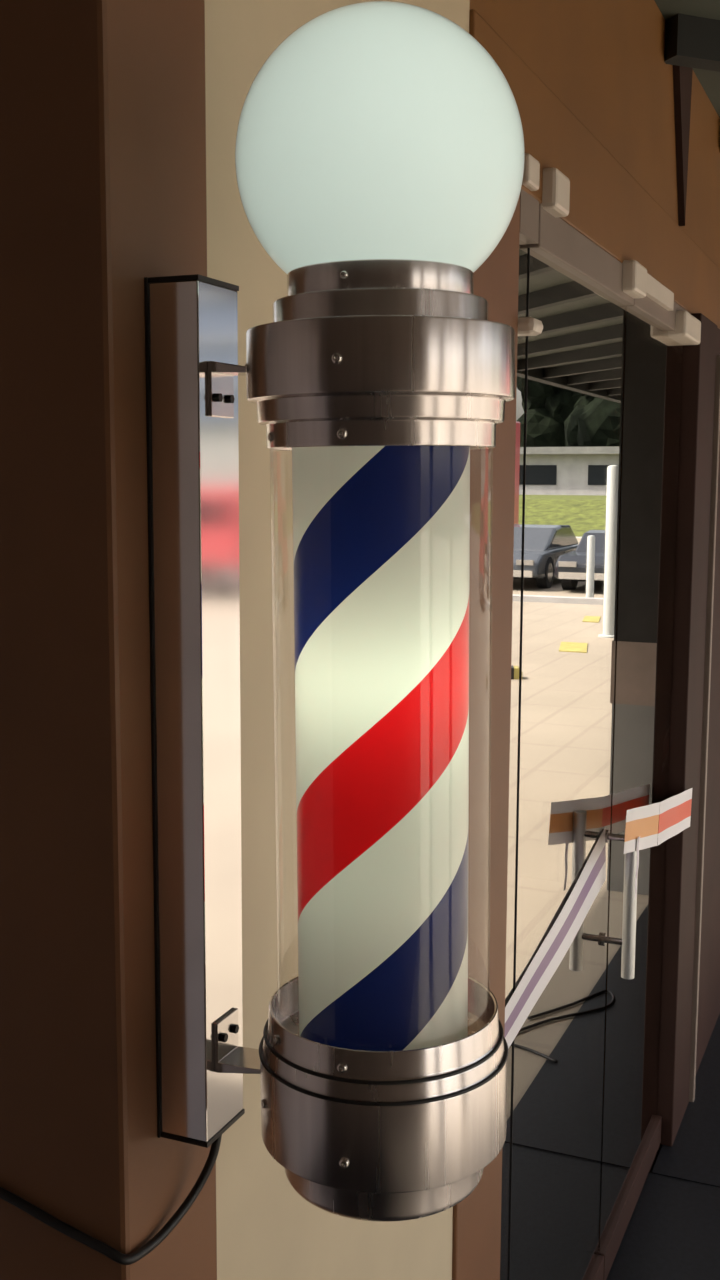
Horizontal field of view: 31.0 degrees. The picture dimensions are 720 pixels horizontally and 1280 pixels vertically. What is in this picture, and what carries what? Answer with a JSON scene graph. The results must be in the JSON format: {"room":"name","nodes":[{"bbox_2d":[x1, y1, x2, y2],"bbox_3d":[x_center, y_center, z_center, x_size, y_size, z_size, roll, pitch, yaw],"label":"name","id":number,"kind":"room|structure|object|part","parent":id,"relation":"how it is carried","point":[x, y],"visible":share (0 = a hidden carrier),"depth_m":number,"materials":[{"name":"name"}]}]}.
{"room":"barbershop entrance","nodes":[
{"label":"barbershop entrance","id":0,"kind":"room"},
{"bbox_2d":[0,0,216,1279],"bbox_3d":[-0.460,0.296,1.388,0.600,3.270,0.175,3,8,23],"label":"pillar","id":1,"kind":"structure","parent":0,"point":[103,102],"depth_m":1.18,"materials":[{"name":"brown paint"}]},
{"bbox_2d":[0,1135,221,1264],"bbox_3d":[-0.294,0.533,1.261,0.316,0.101,0.117,0,7,-2],"label":"power cable","id":2,"kind":"object","parent":1,"relation":"attached to","point":[110,1252],"visible":0.83,"depth_m":1.25,"materials":[{"name":"black rubber"}]},
{"bbox_2d":[144,1,524,1221],"bbox_3d":[-0.026,-0.019,1.170,0.334,1.030,0.244,3,8,23],"label":"pole","id":3,"kind":"object","parent":1,"relation":"attached to","point":[380,150],"visible":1,"depth_m":1.10,"materials":[{"name":"silver glass"}]},
{"bbox_3d":[-0.104,-0.228,1.180,0.054,0.049,0.042,3,8,23],"label":"mounting arm","id":4,"kind":"part","parent":3,"relation":"part of","materials":[{"name":"metal"}]},
{"bbox_3d":[-0.106,0.391,1.256,0.054,0.049,0.042,3,8,23],"label":"mounting arm","id":5,"kind":"part","parent":3,"relation":"part of","materials":[{"name":"metal"}]},
{"bbox_3d":[0.017,-0.417,1.103,0.244,0.223,0.244,0,7,1],"label":"globe","id":6,"kind":"part","parent":3,"relation":"part of","materials":[{"name":"white glass"}]},
{"bbox_2d":[205,0,719,1279],"bbox_3d":[1.272,-0.139,4.991,0.320,3.270,7.860,3,8,23],"label":"wall","id":7,"kind":"structure","parent":0,"point":[266,1230],"depth_m":1.51,"materials":[{"name":"beige paint"}]},
{"bbox_2d":[452,195,519,1279],"bbox_3d":[0.078,0.528,2.299,0.300,2.592,0.260,3,8,23],"label":"trim","id":8,"kind":"structure","parent":7,"relation":"attached to","point":[476,1236],"depth_m":2.20,"materials":[{"name":"brown paint"}]},
{"bbox_2d":[500,153,542,1279],"bbox_3d":[0.281,0.486,2.412,0.080,2.650,0.115,3,8,23],"label":"door frame","id":9,"kind":"structure","parent":7,"relation":"in","point":[529,206],"depth_m":2.38,"materials":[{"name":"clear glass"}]},
{"bbox_3d":[0.267,0.520,2.422,0.010,2.480,0.115,3,8,23],"label":"pane","id":10,"kind":"part","parent":9,"relation":"part of","materials":[{"name":"clear glass"}]},
{"bbox_2d":[507,168,646,1279],"bbox_3d":[0.481,0.426,2.848,0.122,2.645,0.837,3,8,23],"label":"door","id":11,"kind":"structure","parent":7,"relation":"in","point":[580,293],"depth_m":2.77,"materials":[{"name":"clear glass"}]},
{"bbox_3d":[0.463,-0.788,2.711,0.050,0.077,0.835,3,8,23],"label":"rail","id":12,"kind":"part","parent":11,"relation":"part of","materials":[{"name":"metal"}]},
{"bbox_3d":[0.453,1.692,3.015,0.040,0.090,0.835,3,8,23],"label":"rail","id":13,"kind":"part","parent":11,"relation":"part of","materials":[{"name":"brown wood"}]},
{"bbox_2d":[504,788,691,1048],"bbox_3d":[0.648,0.528,3.189,0.086,0.328,1.846,3,8,23],"label":"barrier tape","id":14,"kind":"object","parent":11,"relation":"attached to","point":[672,815],"visible":0.96,"depth_m":2.99,"materials":[{"name":"white plastic"}]},
{"bbox_2d":[598,273,700,1279],"bbox_3d":[0.796,0.360,3.618,0.090,2.590,0.820,3,8,23],"label":"door","id":15,"kind":"structure","parent":7,"relation":"in","point":[657,328],"depth_m":3.55,"materials":[{"name":"clear glass"}]},
{"bbox_3d":[0.780,1.601,3.772,0.040,0.090,0.815,3,8,23],"label":"rail","id":16,"kind":"part","parent":15,"relation":"part of","materials":[{"name":"brown wood"}]},
{"bbox_3d":[0.791,-0.879,3.468,0.050,0.077,0.815,3,8,23],"label":"rail","id":17,"kind":"part","parent":15,"relation":"part of","materials":[{"name":"metal"}]},
{"bbox_2d":[673,65,692,225],"bbox_3d":[0.869,-1.376,3.536,0.020,0.458,0.240,3,8,23],"label":"trim","id":18,"kind":"structure","parent":7,"relation":"attached to","point":[682,76],"depth_m":3.55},
{"bbox_2d":[657,313,719,1145],"bbox_3d":[0.946,0.300,4.187,0.295,2.592,0.360,3,8,23],"label":"trim","id":19,"kind":"structure","parent":7,"relation":"attached to","point":[700,389],"depth_m":4.07,"materials":[{"name":"wood"}]},
{"bbox_2d":[469,9,719,328],"bbox_3d":[1.425,-1.236,5.230,0.300,0.208,7.060,3,8,23],"label":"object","id":20,"kind":"structure","parent":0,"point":[608,206],"depth_m":2.73,"materials":[{"name":"orange paint"}]},
{"bbox_2d":[649,1145,661,1172],"bbox_3d":[-0.725,0.006,4.973,3.880,3.570,4.700,3,8,23],"label":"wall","id":21,"kind":"structure","parent":0,"point":[660,1146],"depth_m":4.15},
{"bbox_2d":[606,1013,719,1279],"bbox_3d":[-0.061,2.029,1.916,2.300,0.304,15.000,3,8,23],"label":"floor","id":22,"kind":"structure","parent":0,"point":[672,1232],"depth_m":3.80,"materials":[{"name":"tile"}]},
{"bbox_3d":[2.780,-0.407,7.233,0.710,3.270,2.520,3,8,23],"label":"wall","id":23,"kind":"structure","parent":0,"visible":0},
{"bbox_2d":[654,0,719,117],"bbox_3d":[4.958,-2.351,9.397,3.420,0.320,16.025,3,8,23],"label":"canopy","id":24,"kind":"object","parent":23,"relation":"attached to","point":[692,27],"visible":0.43,"depth_m":3.30,"materials":[{"name":"brown wood"}]}
]}

